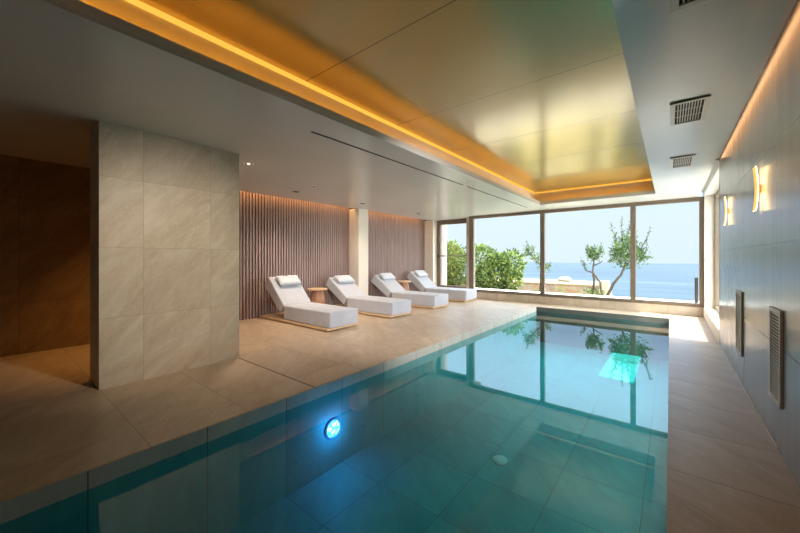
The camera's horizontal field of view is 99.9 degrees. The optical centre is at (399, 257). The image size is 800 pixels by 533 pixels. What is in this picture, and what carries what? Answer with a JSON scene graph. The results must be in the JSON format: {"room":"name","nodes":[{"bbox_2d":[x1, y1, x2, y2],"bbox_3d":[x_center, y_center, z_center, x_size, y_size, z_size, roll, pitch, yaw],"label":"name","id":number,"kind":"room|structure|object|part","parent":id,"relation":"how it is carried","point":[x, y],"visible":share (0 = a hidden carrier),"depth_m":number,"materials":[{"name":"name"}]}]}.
{"room":"spa","nodes":[
{"label":"spa","id":0,"kind":"room"},
{"bbox_2d":[0,155,89,356],"bbox_3d":[-4.633,0.025,3.346,2.384,2.591,4.620,0,0,39],"label":"wall","id":1,"kind":"structure","parent":0,"point":[45,206],"depth_m":4.41,"materials":[{"name":"stone"}]},
{"bbox_2d":[90,120,238,389],"bbox_3d":[-2.530,-0.025,3.737,0.408,2.491,1.297,0,0,39],"label":"wall partition","id":2,"kind":"structure","parent":0,"point":[164,210],"depth_m":3.47,"materials":[{"name":"stone"}]},
{"bbox_2d":[349,208,367,294],"bbox_3d":[-1.104,-0.025,8.851,0.400,2.491,0.345,0,0,39],"label":"wall column","id":3,"kind":"structure","parent":0,"point":[358,217],"depth_m":8.71,"materials":[{"name":"white paint"}]},
{"bbox_2d":[0,0,796,220],"bbox_3d":[-0.103,-1.550,4.763,7.678,0.559,12.500,0,0,39],"label":"ceiling","id":4,"kind":"structure","parent":0,"point":[57,82],"depth_m":3.02,"materials":[{"name":"paint"}]},
{"bbox_2d":[0,0,666,205],"bbox_3d":[1.147,-1.312,3.541,2.555,0.081,10.120,0,0,39],"label":"trim","id":5,"kind":"structure","parent":4,"relation":"attached to","point":[638,24],"depth_m":2.34,"materials":[{"name":"paint"}]},
{"bbox_2d":[79,0,654,200],"bbox_3d":[1.204,-1.448,3.611,2.555,0.314,9.940,0,0,39],"label":"strip light","id":6,"kind":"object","parent":4,"relation":"attached to","point":[122,9],"depth_m":2.97,"materials":[{"name":"paint"}]},
{"bbox_2d":[124,0,534,193],"bbox_3d":[0.212,-1.586,4.394,0.016,0.034,9.920,0,0,39],"label":"light strip","id":7,"kind":"object","parent":6,"relation":"attached to","point":[137,3],"visible":1,"depth_m":2.83,"materials":[{"name":"yellow plastic"}]},
{"bbox_2d":[536,179,651,193],"bbox_3d":[4.305,-1.591,7.477,2.495,0.024,0.016,0,0,39],"label":"light strip","id":8,"kind":"object","parent":6,"relation":"attached to","point":[647,179],"visible":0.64,"depth_m":7.43,"materials":[{"name":"yellow plastic"}]},
{"bbox_2d":[312,131,461,184],"bbox_3d":[0.101,-1.269,4.618,0.022,0.004,3.170,0,0,39],"label":"ceiling vent","id":9,"kind":"object","parent":4,"relation":"in","point":[312,131],"visible":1,"depth_m":4.16,"materials":[{"name":"black metal"}]},
{"bbox_2d":[139,0,651,192],"bbox_3d":[1.147,-1.692,3.541,2.555,0.175,10.120,0,0,39],"label":"ceiling panel","id":10,"kind":"object","parent":4,"relation":"in","point":[537,95],"visible":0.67,"depth_m":2.85,"materials":[{"name":"beige paint"}]},
{"bbox_2d":[469,187,526,207],"bbox_3d":[2.195,-1.269,7.227,0.022,0.004,3.180,0,0,39],"label":"ceiling vent","id":11,"kind":"object","parent":4,"relation":"in","point":[469,187],"visible":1,"depth_m":6.93,"materials":[{"name":"black metal"}]},
{"bbox_2d":[670,154,695,168],"bbox_3d":[3.712,-1.264,4.426,0.250,0.013,0.610,0,0,39],"label":"ceiling vent","id":12,"kind":"object","parent":4,"relation":"in","point":[682,161],"visible":1,"depth_m":4.39,"materials":[{"name":"metal"}]},
{"bbox_2d":[670,0,706,12],"bbox_3d":[1.299,-1.264,1.419,0.250,0.013,0.600,0,0,39],"label":"ceiling vent","id":13,"kind":"object","parent":4,"relation":"in","point":[675,5],"visible":1,"depth_m":1.67,"materials":[{"name":"metal"}]},
{"bbox_2d":[670,95,710,126],"bbox_3d":[2.501,-1.264,2.917,0.250,0.013,0.580,0,0,39],"label":"ceiling vent","id":14,"kind":"object","parent":4,"relation":"in","point":[692,110],"visible":1,"depth_m":2.89,"materials":[{"name":"metal"}]},
{"bbox_2d":[0,298,799,532],"bbox_3d":[-0.036,1.700,4.709,7.550,0.960,12.500,0,0,39],"label":"floor","id":15,"kind":"structure","parent":0,"point":[575,402],"depth_m":3.09,"materials":[{"name":"tile"}]},
{"bbox_2d":[239,358,313,386],"bbox_3d":[-1.385,1.219,3.637,1.488,0.002,0.012,0,0,39],"label":"trim","id":16,"kind":"structure","parent":15,"relation":"in","point":[239,358],"depth_m":3.55,"materials":[{"name":"metal"}]},
{"bbox_2d":[260,277,357,330],"bbox_3d":[-1.793,0.801,6.431,2.154,0.837,0.674,0,0,39],"label":"sun lounger","id":17,"kind":"object","parent":15,"relation":"on","point":[298,309],"visible":0.92,"depth_m":6.14,"materials":[{"name":"grey fabric"}]},
{"bbox_3d":[-2.279,0.708,6.838,0.695,0.650,0.640,0,0,39],"label":"backrest","id":18,"kind":"part","parent":17,"relation":"part of","materials":[{"name":"grey fabric"}]},
{"bbox_2d":[275,275,301,285],"bbox_3d":[-2.270,0.455,6.873,0.200,0.199,0.510,0,0,39],"label":"headrest pillow","id":19,"kind":"object","parent":17,"relation":"on","point":[285,280],"visible":1,"depth_m":6.81,"materials":[{"name":"fabric"}]},
{"bbox_3d":[-1.474,1.030,6.192,1.350,0.265,0.640,0,0,39],"label":"seat mattress","id":20,"kind":"part","parent":17,"relation":"part of","materials":[{"name":"grey fabric"}]},
{"bbox_2d":[308,288,326,303],"bbox_3d":[-1.843,0.950,7.530,0.430,0.540,0.430,0,0,39],"label":"side table","id":21,"kind":"object","parent":15,"relation":"on","point":[317,296],"visible":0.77,"depth_m":7.41,"materials":[{"name":"brown wood"}]},
{"bbox_2d":[324,417,340,439],"bbox_3d":[-0.660,1.685,3.324,0.022,0.200,0.200,0,0,39],"label":"pool light","id":22,"kind":"object","parent":15,"relation":"attached to","point":[332,428],"visible":1,"depth_m":3.31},
{"bbox_2d":[326,277,411,317],"bbox_3d":[-0.796,0.841,7.673,2.154,0.758,0.674,0,0,39],"label":"sun lounger","id":23,"kind":"object","parent":15,"relation":"on","point":[349,294],"visible":0.84,"depth_m":7.31,"materials":[{"name":"grey fabric"}]},
{"bbox_2d":[334,275,354,282],"bbox_3d":[-1.345,0.507,8.156,0.214,0.180,0.510,0,0,39],"label":"headrest pillow","id":24,"kind":"object","parent":23,"relation":"on","point":[340,278],"visible":1,"depth_m":8.08,"materials":[{"name":"fabric"}]},
{"bbox_3d":[-1.306,0.758,8.100,0.757,0.591,0.640,0,0,39],"label":"backrest","id":25,"kind":"part","parent":23,"relation":"part of","materials":[{"name":"grey fabric"}]},
{"bbox_3d":[-0.477,1.030,7.435,1.350,0.265,0.640,0,0,39],"label":"seat mattress","id":26,"kind":"part","parent":23,"relation":"part of","materials":[{"name":"grey fabric"}]},
{"bbox_2d":[397,280,410,290],"bbox_3d":[0.122,0.950,9.979,0.430,0.540,0.430,0,0,39],"label":"side table","id":27,"kind":"object","parent":15,"relation":"on","point":[404,283],"visible":0.55,"depth_m":9.85,"materials":[{"name":"brown wood"}]},
{"bbox_2d":[371,274,448,308],"bbox_3d":[0.180,0.839,8.890,2.154,0.763,0.674,0,0,39],"label":"sun lounger","id":28,"kind":"object","parent":15,"relation":"on","point":[391,288],"visible":0.73,"depth_m":8.50,"materials":[{"name":"grey fabric"}]},
{"bbox_2d":[379,273,395,279],"bbox_3d":[-0.357,0.505,9.364,0.212,0.182,0.510,0,0,39],"label":"headrest pillow","id":29,"kind":"object","parent":28,"relation":"on","point":[385,276],"visible":1,"depth_m":9.26,"materials":[{"name":"fabric"}]},
{"bbox_3d":[-0.325,0.754,9.312,0.745,0.594,0.640,0,0,39],"label":"backrest","id":30,"kind":"part","parent":28,"relation":"part of","materials":[{"name":"grey fabric"}]},
{"bbox_3d":[0.499,1.030,8.651,1.350,0.265,0.640,0,0,39],"label":"seat mattress","id":31,"kind":"part","parent":28,"relation":"part of","materials":[{"name":"grey fabric"}]},
{"bbox_2d":[407,271,476,301],"bbox_3d":[1.176,0.821,10.130,2.154,0.798,0.674,0,0,39],"label":"sun lounger","id":32,"kind":"object","parent":15,"relation":"on","point":[423,283],"visible":0.67,"depth_m":9.82,"materials":[{"name":"grey fabric"}]},
{"bbox_2d":[414,270,427,276],"bbox_3d":[0.660,0.482,10.573,0.207,0.191,0.510,0,0,39],"label":"headrest pillow","id":33,"kind":"object","parent":32,"relation":"on","point":[419,273],"visible":1,"depth_m":10.48,"materials":[{"name":"fabric"}]},
{"bbox_3d":[0.681,0.732,10.544,0.718,0.621,0.640,0,0,39],"label":"backrest","id":34,"kind":"part","parent":32,"relation":"part of","materials":[{"name":"grey fabric"}]},
{"bbox_3d":[1.494,1.030,9.891,1.350,0.265,0.640,0,0,39],"label":"seat mattress","id":35,"kind":"part","parent":32,"relation":"part of","materials":[{"name":"grey fabric"}]},
{"bbox_2d":[493,455,507,464],"bbox_3d":[1.030,2.071,3.456,0.150,0.018,0.150,0,0,39],"label":"drain","id":36,"kind":"object","parent":15,"relation":"on","point":[498,459],"visible":1,"depth_m":3.44,"materials":[{"name":"white metal"}]},
{"bbox_2d":[424,220,436,285],"bbox_3d":[1.079,-0.025,11.571,0.400,2.491,0.400,0,0,39],"label":"wall","id":37,"kind":"structure","parent":0,"point":[430,226],"depth_m":11.40,"materials":[{"name":"white paint"}]},
{"bbox_2d":[466,217,702,316],"bbox_3d":[3.503,-0.255,9.388,7.764,3.150,0.534,0,0,43],"label":"wall","id":38,"kind":"structure","parent":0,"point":[627,306],"depth_m":8.31,"materials":[{"name":"stone"}]},
{"bbox_2d":[437,218,465,287],"bbox_3d":[1.788,-0.105,11.069,1.325,2.331,0.175,0,0,39],"label":"window","id":39,"kind":"structure","parent":38,"relation":"attached to","point":[440,223],"depth_m":11.38,"materials":[{"name":"brown metal"}]},
{"bbox_2d":[469,210,541,295],"bbox_3d":[2.979,-0.123,9.668,2.145,2.296,0.100,0,0,39],"label":"window","id":40,"kind":"structure","parent":38,"relation":"attached to","point":[471,218],"depth_m":9.92,"materials":[{"name":"brown metal"}]},
{"bbox_2d":[542,203,632,302],"bbox_3d":[4.592,-0.123,8.373,1.992,2.296,0.100,0,0,39],"label":"window","id":41,"kind":"structure","parent":38,"relation":"attached to","point":[622,205],"depth_m":8.23,"materials":[{"name":"brown metal"}]},
{"bbox_2d":[633,197,703,306],"bbox_3d":[5.842,-0.123,7.371,1.212,2.296,0.100,0,0,39],"label":"window","id":42,"kind":"structure","parent":38,"relation":"attached to","point":[700,200],"depth_m":7.18,"materials":[{"name":"brown metal"}]},
{"bbox_2d":[704,195,714,308],"bbox_3d":[6.383,-0.126,6.885,0.241,2.291,0.270,0,0,39],"label":"wall","id":43,"kind":"structure","parent":0,"point":[709,200],"depth_m":6.81,"materials":[{"name":"white paint"}]},
{"bbox_2d":[719,0,799,486],"bbox_3d":[1.738,-0.230,1.106,0.250,3.100,9.100,0,0,39],"label":"wall","id":44,"kind":"structure","parent":0,"point":[759,250],"depth_m":2.38,"materials":[{"name":"grey tile"}]},
{"bbox_2d":[703,307,718,343],"bbox_3d":[5.484,1.120,5.767,0.260,0.200,2.860,0,0,39],"label":"window sill","id":45,"kind":"structure","parent":44,"relation":"attached to","point":[711,316],"depth_m":5.77,"materials":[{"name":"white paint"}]},
{"bbox_2d":[715,189,718,312],"bbox_3d":[5.495,-0.126,5.674,0.070,2.291,2.730,0,0,39],"label":"window","id":46,"kind":"structure","parent":44,"relation":"in","point":[717,192],"depth_m":6.63,"materials":[{"name":"brown metal"}]},
{"bbox_3d":[5.922,-0.120,6.204,0.012,2.181,1.250,0,0,39],"label":"pane","id":47,"kind":"part","parent":46,"relation":"part of","materials":[{"name":"clear glass"}]},
{"bbox_2d":[724,197,728,224],"bbox_3d":[3.859,-0.555,3.981,0.040,0.330,0.110,0,0,39],"label":"wall sconce","id":48,"kind":"object","parent":44,"relation":"attached to","point":[725,205],"visible":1,"depth_m":3.96,"materials":[{"name":"gold metal"}]},
{"bbox_3d":[3.849,-0.555,3.989,0.016,0.330,0.079,0,0,39],"label":"lamp shade","id":49,"kind":"part","parent":48,"relation":"part of","materials":[{"name":"white glass"}]},
{"bbox_2d":[736,290,742,356],"bbox_3d":[3.340,0.630,3.314,0.014,0.610,0.330,0,0,39],"label":"air vent","id":50,"kind":"object","parent":44,"relation":"in","point":[739,295],"visible":1,"depth_m":3.28,"materials":[{"name":"metal"}]},
{"bbox_2d":[719,345,777,448],"bbox_3d":[3.436,1.213,3.429,0.008,0.014,3.270,0,0,39],"label":"baseboard","id":51,"kind":"structure","parent":44,"relation":"attached to","point":[746,393],"depth_m":2.74,"materials":[{"name":"white stone"}]},
{"bbox_2d":[753,166,760,211],"bbox_3d":[2.720,-0.525,2.562,0.040,0.330,0.110,0,0,39],"label":"wall sconce","id":52,"kind":"object","parent":44,"relation":"attached to","point":[755,173],"visible":1,"depth_m":2.54,"materials":[{"name":"gold metal"}]},
{"bbox_3d":[2.710,-0.525,2.569,0.016,0.330,0.079,0,0,39],"label":"lamp shade","id":53,"kind":"part","parent":52,"relation":"part of","materials":[{"name":"white glass"}]},
{"bbox_2d":[769,306,782,409],"bbox_3d":[2.418,0.625,2.166,0.014,0.600,0.285,0,0,39],"label":"air vent","id":54,"kind":"object","parent":44,"relation":"in","point":[775,315],"visible":1,"depth_m":2.15,"materials":[{"name":"metal"}]},
{"label":"outside","id":55,"kind":"structure","parent":0,"visible":0},
{"bbox_2d":[464,276,611,295],"bbox_3d":[-8.165,6.345,39.118,58.300,9.750,17.200,0,0,39],"label":"bank","id":56,"kind":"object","parent":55,"point":[523,279],"depth_m":22.11,"materials":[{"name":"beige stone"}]},
{"bbox_2d":[558,276,570,281],"bbox_3d":[10.807,1.422,22.108,0.790,0.425,0.630,0,0,39],"label":"boulder","id":57,"kind":"object","parent":56,"relation":"on","point":[562,279],"visible":0.88,"depth_m":21.90,"materials":[{"name":"beige stone"}]},
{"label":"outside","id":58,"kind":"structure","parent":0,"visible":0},
{"bbox_3d":[-7.200,2.710,23.983,38.750,3.020,5.200,0,0,39],"label":"garden","id":59,"kind":"object","parent":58,"visible":0},
{"bbox_2d":[447,239,464,285],"bbox_3d":[2.024,0.279,15.192,1.934,2.406,1.349,0,0,39],"label":"shrub","id":60,"kind":"object","parent":59,"relation":"on","point":[452,268],"visible":0.43,"depth_m":14.72,"materials":[{"name":"green plant"}]},
{"bbox_2d":[447,241,477,285],"bbox_3d":[2.578,0.272,16.626,2.743,2.450,1.623,0,0,39],"label":"bush","id":61,"kind":"object","parent":59,"relation":"on","point":[464,257],"visible":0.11,"depth_m":16.27,"materials":[{"name":"green plant"}]},
{"bbox_2d":[462,242,527,289],"bbox_3d":[3.730,0.399,13.693,2.818,2.155,1.694,0,0,39],"label":"bush","id":62,"kind":"object","parent":59,"relation":"on","point":[493,266],"visible":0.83,"depth_m":13.29,"materials":[{"name":"green plant"}]},
{"bbox_3d":[3.870,0.640,13.651,1.370,1.571,0.161,0,0,39],"label":"stem","id":63,"kind":"part","parent":62,"relation":"part of","materials":[{"name":"green plant"}]},
{"bbox_2d":[454,279,609,295],"bbox_3d":[3.080,1.435,18.171,14.060,0.970,0.400,0,0,39],"label":"wall","id":64,"kind":"structure","parent":59,"relation":"on","point":[554,287],"depth_m":14.77,"materials":[{"name":"beige stone"}]},
{"bbox_2d":[521,240,552,291],"bbox_3d":[4.814,0.309,11.901,1.077,1.922,0.486,0,0,39],"label":"tree","id":65,"kind":"object","parent":59,"relation":"on","point":[527,249],"visible":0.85,"depth_m":11.95,"materials":[{"name":"green plant"}]},
{"bbox_2d":[580,242,604,295],"bbox_3d":[6.492,0.418,11.345,0.788,1.880,0.493,0,0,39],"label":"tree","id":66,"kind":"object","parent":59,"relation":"on","point":[592,252],"visible":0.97,"depth_m":11.30,"materials":[{"name":"green plant"}]},
{"bbox_2d":[606,216,655,295],"bbox_3d":[6.909,-0.007,10.209,0.940,2.573,1.012,0,0,-11],"label":"tree","id":67,"kind":"object","parent":59,"relation":"on","point":[619,252],"visible":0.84,"depth_m":10.22,"materials":[{"name":"green plant"}]},
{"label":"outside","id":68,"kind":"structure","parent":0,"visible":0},
{"bbox_2d":[457,262,698,300],"bbox_3d":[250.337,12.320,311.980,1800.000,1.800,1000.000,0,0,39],"label":"sea","id":69,"kind":"structure","parent":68,"point":[670,281],"depth_m":207.41,"materials":[{"name":"blue liquid"}]},
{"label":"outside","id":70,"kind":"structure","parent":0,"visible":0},
{"bbox_2d":[475,288,698,302],"bbox_3d":[3.322,1.270,7.335,13.000,0.300,7.600,0,0,39],"label":"terrace","id":71,"kind":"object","parent":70,"point":[475,288],"depth_m":10.04,"materials":[{"name":"white stone"}]},
{"bbox_2d":[442,225,446,284],"bbox_3d":[1.238,-0.630,13.783,1.480,3.500,0.150,0,0,39],"label":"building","id":72,"kind":"structure","parent":71,"relation":"on","point":[444,227],"depth_m":13.30,"materials":[{"name":"white paint"}]},
{"bbox_2d":[695,278,697,302],"bbox_3d":[6.769,0.785,7.685,0.060,0.670,0.060,0,0,39],"label":"post","id":73,"kind":"object","parent":71,"relation":"on","point":[696,279],"visible":0.56,"depth_m":7.66,"materials":[{"name":"metal"}]},
{"bbox_3d":[-1.535,-0.040,8.873,0.300,2.720,7.880,0,0,39],"label":"wall","id":74,"kind":"structure","parent":0,"visible":0},
{"bbox_2d":[239,191,348,320],"bbox_3d":[-2.587,-0.050,7.268,0.062,2.540,3.970,0,0,39],"label":"panel","id":75,"kind":"object","parent":74,"relation":"attached to","point":[279,236],"visible":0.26,"depth_m":7.33,"materials":[{"name":"brown wood"}]},
{"bbox_2d":[368,211,423,297],"bbox_3d":[-0.152,-0.050,10.302,0.062,2.540,3.100,0,0,39],"label":"panel","id":76,"kind":"object","parent":74,"relation":"attached to","point":[395,243],"visible":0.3,"depth_m":10.25,"materials":[{"name":"brown wood"}]}
]}

